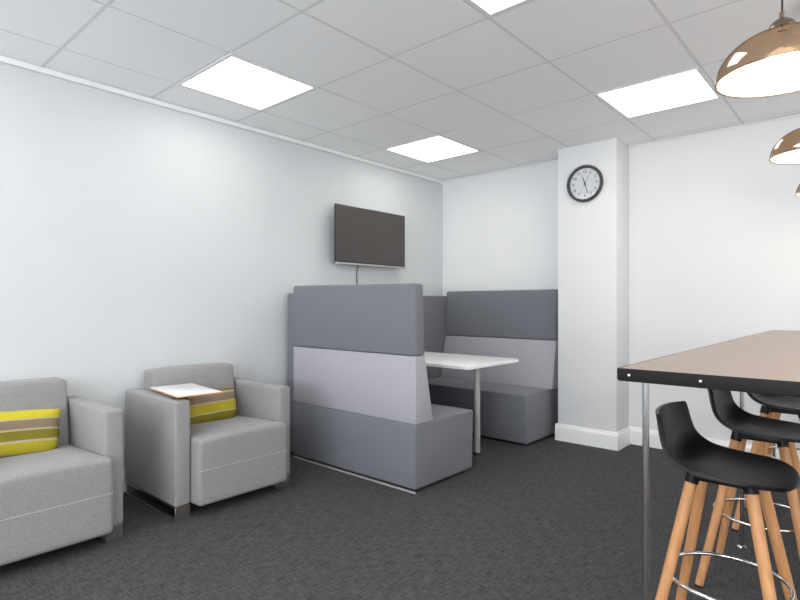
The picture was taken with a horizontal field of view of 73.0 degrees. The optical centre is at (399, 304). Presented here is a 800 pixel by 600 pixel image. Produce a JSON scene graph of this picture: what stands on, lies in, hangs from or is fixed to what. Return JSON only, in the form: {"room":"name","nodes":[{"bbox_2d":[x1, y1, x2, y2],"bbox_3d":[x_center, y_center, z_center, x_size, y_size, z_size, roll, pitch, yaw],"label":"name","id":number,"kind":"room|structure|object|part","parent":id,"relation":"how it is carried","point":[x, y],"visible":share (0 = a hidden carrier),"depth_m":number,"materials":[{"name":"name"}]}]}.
{"room":"common room","nodes":[
{"label":"common room","id":0,"kind":"room"},
{"bbox_2d":[0,62,442,468],"bbox_3d":[-2.244,-0.177,2.793,0.120,2.655,8.244,0,0,42],"label":"wall","id":1,"kind":"structure","parent":0,"point":[136,236],"depth_m":3.46,"materials":[{"name":"grey paint"}]},
{"bbox_2d":[123,468,126,491],"bbox_3d":[-2.193,1.080,2.747,0.018,0.140,8.004,0,0,42],"label":"baseboard","id":2,"kind":"structure","parent":1,"relation":"attached to","point":[124,480],"depth_m":3.31,"materials":[{"name":"white paint"}]},
{"bbox_2d":[0,55,443,183],"bbox_3d":[-2.191,-1.293,2.746,0.022,0.032,8.004,0,0,42],"label":"trim","id":3,"kind":"structure","parent":1,"relation":"attached to","point":[3,59],"depth_m":3.60,"materials":[{"name":"white paint"}]},
{"bbox_2d":[334,203,404,268],"bbox_3d":[-0.280,-0.586,4.839,0.107,0.507,0.882,0,0,42],"label":"television","id":4,"kind":"object","parent":1,"relation":"attached to","point":[363,237],"visible":1,"depth_m":4.77,"materials":[{"name":"dark glossy screen glass"},{"name":"silver plastic"}]},
{"bbox_2d":[356,265,357,283],"bbox_3d":[-0.371,0.269,4.772,0.014,1.362,0.062,0,0,-31],"label":"power cable","id":5,"kind":"object","parent":4,"relation":"hanging from","point":[357,265],"visible":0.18,"depth_m":4.79,"materials":[{"name":"grey plastic"}]},
{"bbox_2d":[0,0,799,180],"bbox_3d":[0.196,-1.369,0.631,6.640,0.113,8.244,0,0,42],"label":"ceiling","id":6,"kind":"structure","parent":0,"point":[516,86],"depth_m":2.91,"materials":[{"name":"white tile"}]},
{"bbox_2d":[176,54,317,110],"bbox_3d":[-0.915,-1.312,3.246,0.594,0.003,0.594,0,0,42],"label":"recessed light","id":7,"kind":"object","parent":6,"relation":"in","point":[232,78],"visible":1,"depth_m":3.22,"materials":[{"name":"white paint"}]},
{"bbox_2d":[384,134,480,162],"bbox_3d":[0.279,-1.312,4.593,0.594,0.003,0.594,0,0,42],"label":"recessed light","id":8,"kind":"object","parent":6,"relation":"in","point":[437,147],"visible":1,"depth_m":4.57,"materials":[{"name":"white paint"}]},
{"bbox_2d":[465,0,531,17],"bbox_3d":[0.433,-1.312,2.052,0.594,0.003,0.594,0,0,42],"label":"recessed light","id":9,"kind":"object","parent":6,"relation":"in","point":[490,8],"visible":1,"depth_m":2.37,"materials":[{"name":"white paint"}]},
{"bbox_2d":[472,0,523,13],"bbox_3d":[0.433,-1.312,2.052,0.548,0.003,0.548,0,0,42],"label":"diffuser","id":10,"kind":"object","parent":9,"relation":"attached to","point":[485,6],"depth_m":2.37,"materials":[{"name":"white plastic"}]},
{"bbox_2d":[593,67,722,118],"bbox_3d":[1.626,-1.312,3.400,0.594,0.003,0.594,0,0,42],"label":"recessed light","id":11,"kind":"object","parent":6,"relation":"in","point":[691,86],"visible":1,"depth_m":3.37,"materials":[{"name":"white paint"}]},
{"bbox_2d":[714,0,799,97],"bbox_3d":[1.087,-0.977,1.536,0.334,0.657,0.334,0,0,42],"label":"pendant lamp","id":12,"kind":"object","parent":6,"relation":"hanging from","point":[766,64],"visible":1,"depth_m":1.53,"materials":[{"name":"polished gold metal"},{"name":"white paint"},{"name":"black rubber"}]},
{"bbox_3d":[1.087,-0.692,1.536,0.084,0.072,0.084,0,0,42],"label":"bulb","id":13,"kind":"part","parent":12,"relation":"part of","materials":[{"name":"white glass"}]},
{"bbox_2d":[769,128,799,164],"bbox_3d":[1.803,-0.977,2.344,0.334,0.657,0.334,0,0,42],"label":"pendant lamp","id":14,"kind":"object","parent":6,"relation":"hanging from","point":[786,151],"visible":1,"depth_m":2.36,"materials":[{"name":"brown metal"}]},
{"bbox_2d":[795,184,799,196],"bbox_3d":[2.486,-0.977,3.115,0.334,0.657,0.334,0,0,42],"label":"pendant lamp","id":15,"kind":"object","parent":6,"relation":"hanging from","point":[797,194],"visible":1,"depth_m":3.18,"materials":[{"name":"brown metal"}]},
{"bbox_2d":[0,435,799,599],"bbox_3d":[0.196,1.200,0.631,6.640,0.100,8.244,0,0,42],"label":"floor","id":16,"kind":"structure","parent":0,"point":[549,518],"depth_m":2.63,"materials":[{"name":"carpet"}]},
{"bbox_2d":[0,377,122,565],"bbox_3d":[-1.827,0.774,2.575,0.726,0.751,0.754,0,0,42],"label":"armchair","id":17,"kind":"object","parent":16,"relation":"on","point":[71,493],"visible":0.89,"depth_m":2.48,"materials":[{"name":"fabric"}]},
{"bbox_2d":[0,408,60,457],"bbox_3d":[-1.914,0.641,2.644,0.459,0.243,0.151,0,0,-44],"label":"striped cushion","id":18,"kind":"object","parent":17,"relation":"on","point":[26,431],"visible":0.92,"depth_m":2.66,"materials":[{"name":"fabric"}]},
{"bbox_3d":[-2.013,0.594,2.747,0.198,0.390,0.552,0,0,42],"label":"backrest","id":19,"kind":"part","parent":17,"relation":"part of","materials":[{"name":"fabric"}]},
{"bbox_2d":[0,444,112,565],"bbox_3d":[-1.794,0.902,2.559,0.652,0.376,0.590,0,0,42],"label":"seat cushion","id":20,"kind":"object","parent":17,"relation":"on","point":[61,497],"depth_m":2.40,"materials":[{"name":"fabric"}]},
{"bbox_3d":[-1.634,0.799,2.847,0.650,0.562,0.088,0,0,42],"label":"arm","id":21,"kind":"part","parent":17,"relation":"part of","materials":[{"name":"fabric"}]},
{"bbox_2d":[125,363,289,520],"bbox_3d":[-1.157,0.774,3.331,0.726,0.751,0.754,0,0,42],"label":"armchair","id":22,"kind":"object","parent":16,"relation":"on","point":[171,463],"visible":0.9,"depth_m":3.11,"materials":[{"name":"fabric"}]},
{"bbox_3d":[-1.404,0.799,3.106,0.650,0.562,0.088,0,0,42],"label":"arm","id":23,"kind":"part","parent":22,"relation":"part of","materials":[{"name":"fabric"}]},
{"bbox_3d":[-1.343,0.594,3.503,0.198,0.390,0.552,0,0,42],"label":"backrest","id":24,"kind":"part","parent":22,"relation":"part of","materials":[{"name":"fabric"}]},
{"bbox_2d":[187,388,236,424],"bbox_3d":[-1.231,0.657,3.417,0.440,0.205,0.144,0,0,-45],"label":"striped cushion","id":25,"kind":"object","parent":22,"relation":"on","point":[213,407],"visible":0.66,"depth_m":3.40,"materials":[{"name":"fabric"}]},
{"bbox_2d":[190,415,286,505],"bbox_3d":[-1.124,0.902,3.315,0.652,0.376,0.590,0,0,42],"label":"seat cushion","id":26,"kind":"object","parent":22,"relation":"on","point":[237,455],"depth_m":3.08,"materials":[{"name":"fabric"}]},
{"bbox_3d":[-0.964,0.799,3.603,0.650,0.562,0.088,0,0,42],"label":"arm","id":27,"kind":"part","parent":22,"relation":"part of","materials":[{"name":"fabric"}]},
{"bbox_2d":[288,293,446,453],"bbox_3d":[-0.182,0.532,4.867,0.116,1.235,1.955,0,0,42],"label":"panel","id":28,"kind":"object","parent":16,"relation":"on","point":[434,307],"visible":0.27,"depth_m":5.30,"materials":[{"name":"fabric"}]},
{"bbox_2d":[293,283,472,493],"bbox_3d":[-0.150,0.505,3.903,1.203,1.290,0.633,0,0,42],"label":"bench","id":29,"kind":"object","parent":16,"relation":"on","point":[363,408],"visible":1,"depth_m":3.56,"materials":[{"name":"fabric"}]},
{"bbox_3d":[-0.147,0.930,3.905,1.201,0.400,0.628,0,0,42],"label":"seat","id":30,"kind":"part","parent":29,"relation":"part of","materials":[{"name":"fabric"}]},
{"bbox_2d":[422,352,518,454],"bbox_3d":[0.292,0.793,4.429,1.148,0.714,0.742,0,0,42],"label":"table","id":31,"kind":"object","parent":16,"relation":"on","point":[433,359],"visible":0.53,"depth_m":4.13,"materials":[{"name":"white laminate"}]},
{"bbox_3d":[0.593,0.800,4.151,0.047,0.676,0.047,0,0,42],"label":"leg","id":32,"kind":"part","parent":31,"relation":"part of","materials":[{"name":"grey paint"}]},
{"bbox_2d":[428,289,557,445],"bbox_3d":[0.767,0.509,4.938,1.203,1.282,0.631,0,0,42],"label":"bench","id":33,"kind":"object","parent":16,"relation":"on","point":[519,400],"visible":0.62,"depth_m":4.85,"materials":[{"name":"fabric"}]},
{"bbox_3d":[0.759,0.930,4.941,1.183,0.400,0.626,0,0,42],"label":"seat","id":34,"kind":"part","parent":33,"relation":"part of","materials":[{"name":"fabric"}]},
{"bbox_2d":[617,330,799,599],"bbox_3d":[1.753,0.657,2.173,0.760,0.986,2.748,0,0,42],"label":"table","id":35,"kind":"object","parent":16,"relation":"on","point":[768,362],"visible":0.8,"depth_m":1.49,"materials":[{"name":"brown laminate"}]},
{"bbox_3d":[0.682,0.669,1.500,0.018,0.952,0.018,0,0,42],"label":"leg","id":36,"kind":"part","parent":35,"relation":"part of","materials":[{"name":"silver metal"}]},
{"bbox_3d":[1.618,0.669,2.555,0.018,0.952,0.018,0,0,42],"label":"leg","id":37,"kind":"part","parent":35,"relation":"part of","materials":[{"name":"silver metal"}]},
{"bbox_3d":[2.311,0.669,3.337,0.018,0.952,0.018,0,0,42],"label":"leg","id":38,"kind":"part","parent":35,"relation":"part of","materials":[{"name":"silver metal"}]},
{"bbox_2d":[655,401,799,599],"bbox_3d":[1.025,0.746,1.697,0.414,0.816,0.414,0,0,42],"label":"bar stool","id":39,"kind":"object","parent":16,"relation":"on","point":[703,461],"visible":1,"depth_m":1.69,"materials":[{"name":"black plastic"}]},
{"bbox_3d":[0.835,0.846,1.685,0.188,0.600,0.035,0,0,-2],"label":"leg","id":40,"kind":"part","parent":39,"relation":"part of","materials":[{"name":"brown wood"}]},
{"bbox_2d":[684,472,698,484],"bbox_3d":[0.915,0.538,1.688,0.046,0.046,0.046,0,0,42],"label":"socket","id":41,"kind":"object","parent":39,"relation":"attached to","point":[690,479],"depth_m":1.67,"materials":[{"name":"black plastic"}]},
{"bbox_3d":[1.014,0.846,1.887,0.035,0.600,0.188,0,0,-5],"label":"leg","id":42,"kind":"part","parent":39,"relation":"part of","materials":[{"name":"brown wood"}]},
{"bbox_3d":[1.025,0.534,1.697,0.184,0.020,0.192,0,0,42],"label":"seat frame","id":43,"kind":"part","parent":39,"relation":"part of","materials":[{"name":"black plastic"}]},
{"bbox_2d":[743,488,759,494],"bbox_3d":[1.030,0.538,1.587,0.046,0.046,0.046,0,0,42],"label":"socket","id":44,"kind":"object","parent":39,"relation":"attached to","point":[747,491],"depth_m":1.57,"materials":[{"name":"black plastic"}]},
{"bbox_3d":[1.035,0.846,1.507,0.035,0.600,0.188,0,0,-3],"label":"leg","id":45,"kind":"part","parent":39,"relation":"part of","materials":[{"name":"brown wood"}]},
{"bbox_3d":[1.215,0.846,1.710,0.188,0.600,0.035,0,0,-3],"label":"leg","id":46,"kind":"part","parent":39,"relation":"part of","materials":[{"name":"brown wood"}]},
{"bbox_2d":[694,389,799,587],"bbox_3d":[1.487,0.746,2.216,0.414,0.816,0.414,0,0,42],"label":"bar stool","id":47,"kind":"object","parent":16,"relation":"on","point":[745,426],"visible":0.74,"depth_m":2.20,"materials":[{"name":"black plastic"}]},
{"bbox_3d":[1.297,0.846,2.205,0.188,0.600,0.035,0,0,-2],"label":"leg","id":48,"kind":"part","parent":47,"relation":"part of","materials":[{"name":"brown wood"}]},
{"bbox_3d":[1.475,0.846,2.407,0.035,0.600,0.188,0,0,-5],"label":"leg","id":49,"kind":"part","parent":47,"relation":"part of","materials":[{"name":"brown wood"}]},
{"bbox_2d":[730,430,741,441],"bbox_3d":[1.377,0.538,2.208,0.046,0.046,0.046,0,0,42],"label":"socket","id":50,"kind":"object","parent":47,"relation":"attached to","point":[735,436],"depth_m":2.19,"materials":[{"name":"black plastic"}]},
{"bbox_3d":[1.487,0.534,2.216,0.184,0.020,0.192,0,0,42],"label":"seat frame","id":51,"kind":"part","parent":47,"relation":"part of","materials":[{"name":"black plastic"}]},
{"bbox_2d":[777,441,788,446],"bbox_3d":[1.491,0.538,2.107,0.046,0.046,0.046,0,0,42],"label":"socket","id":52,"kind":"object","parent":47,"relation":"attached to","point":[779,443],"depth_m":2.09,"materials":[{"name":"black plastic"}]},
{"bbox_3d":[1.498,0.846,2.026,0.035,0.600,0.188,0,0,-5],"label":"leg","id":53,"kind":"part","parent":47,"relation":"part of","materials":[{"name":"brown wood"}]},
{"bbox_3d":[1.677,0.846,2.228,0.188,0.600,0.035,0,0,-2],"label":"leg","id":54,"kind":"part","parent":47,"relation":"part of","materials":[{"name":"brown wood"}]},
{"bbox_2d":[731,392,799,531],"bbox_3d":[1.972,0.746,2.762,0.414,0.816,0.414,0,0,42],"label":"bar stool","id":55,"kind":"object","parent":16,"relation":"on","point":[772,403],"visible":0.32,"depth_m":2.74,"materials":[{"name":"black plastic"}]},
{"bbox_3d":[1.782,0.846,2.749,0.188,0.600,0.035,0,0,-3],"label":"leg","id":56,"kind":"part","parent":55,"relation":"part of","materials":[{"name":"brown wood"}]},
{"bbox_3d":[1.962,0.846,2.953,0.035,0.600,0.188,0,0,-3],"label":"leg","id":57,"kind":"part","parent":55,"relation":"part of","materials":[{"name":"brown wood"}]},
{"bbox_2d":[760,405,770,414],"bbox_3d":[1.862,0.538,2.753,0.046,0.046,0.046,0,0,42],"label":"socket","id":58,"kind":"object","parent":55,"relation":"attached to","point":[764,410],"depth_m":2.74,"materials":[{"name":"black plastic"}]},
{"bbox_3d":[1.972,0.534,2.762,0.184,0.020,0.192,0,0,42],"label":"seat frame","id":59,"kind":"part","parent":55,"relation":"part of","materials":[{"name":"black plastic"}]},
{"bbox_2d":[763,396,799,459],"bbox_3d":[2.255,0.746,3.079,0.414,0.816,0.414,0,0,42],"label":"bar stool","id":60,"kind":"object","parent":16,"relation":"on","point":[769,447],"visible":0.07,"depth_m":3.06,"materials":[{"name":"brown wood"}]},
{"bbox_3d":[2.065,0.846,3.067,0.188,0.600,0.035,0,0,-2],"label":"leg","id":61,"kind":"part","parent":60,"relation":"part of","materials":[{"name":"brown wood"}]},
{"bbox_3d":[2.244,0.846,3.269,0.035,0.600,0.188,0,0,-5],"label":"leg","id":62,"kind":"part","parent":60,"relation":"part of","materials":[{"name":"brown wood"}]},
{"bbox_2d":[558,138,628,431],"bbox_3d":[1.618,-0.128,4.527,0.491,2.555,0.285,0,0,42],"label":"wall column","id":63,"kind":"structure","parent":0,"point":[593,235],"depth_m":4.39,"materials":[{"name":"white paint"}]},
{"bbox_2d":[567,165,602,201],"bbox_3d":[1.507,-0.986,4.409,0.302,0.302,0.036,0,1,42],"label":"wall clock","id":64,"kind":"object","parent":63,"relation":"attached to","point":[585,182],"visible":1,"depth_m":4.41,"materials":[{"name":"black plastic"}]},
{"bbox_2d":[555,423,630,450],"bbox_3d":[1.606,1.080,4.514,0.527,0.140,0.285,0,0,42],"label":"baseboard","id":65,"kind":"structure","parent":63,"relation":"attached to","point":[616,441],"depth_m":4.38,"materials":[{"name":"white paint"}]},
{"bbox_2d":[443,113,799,450],"bbox_3d":[2.889,-0.177,3.671,6.400,2.655,0.120,0,0,42],"label":"wall","id":66,"kind":"structure","parent":0,"point":[714,224],"depth_m":4.20,"materials":[{"name":"white paint"}]},
{"bbox_2d":[444,114,799,181],"bbox_3d":[2.854,-1.303,3.615,6.378,0.012,0.012,0,0,42],"label":"trim","id":67,"kind":"structure","parent":66,"relation":"attached to","point":[794,115],"depth_m":4.24,"materials":[{"name":"white paint"}]},
{"bbox_2d":[629,426,799,461],"bbox_3d":[2.844,1.080,3.620,6.400,0.140,0.018,0,0,42],"label":"baseboard","id":68,"kind":"structure","parent":66,"relation":"attached to","point":[636,433],"depth_m":4.32,"materials":[{"name":"white paint"}]}
]}

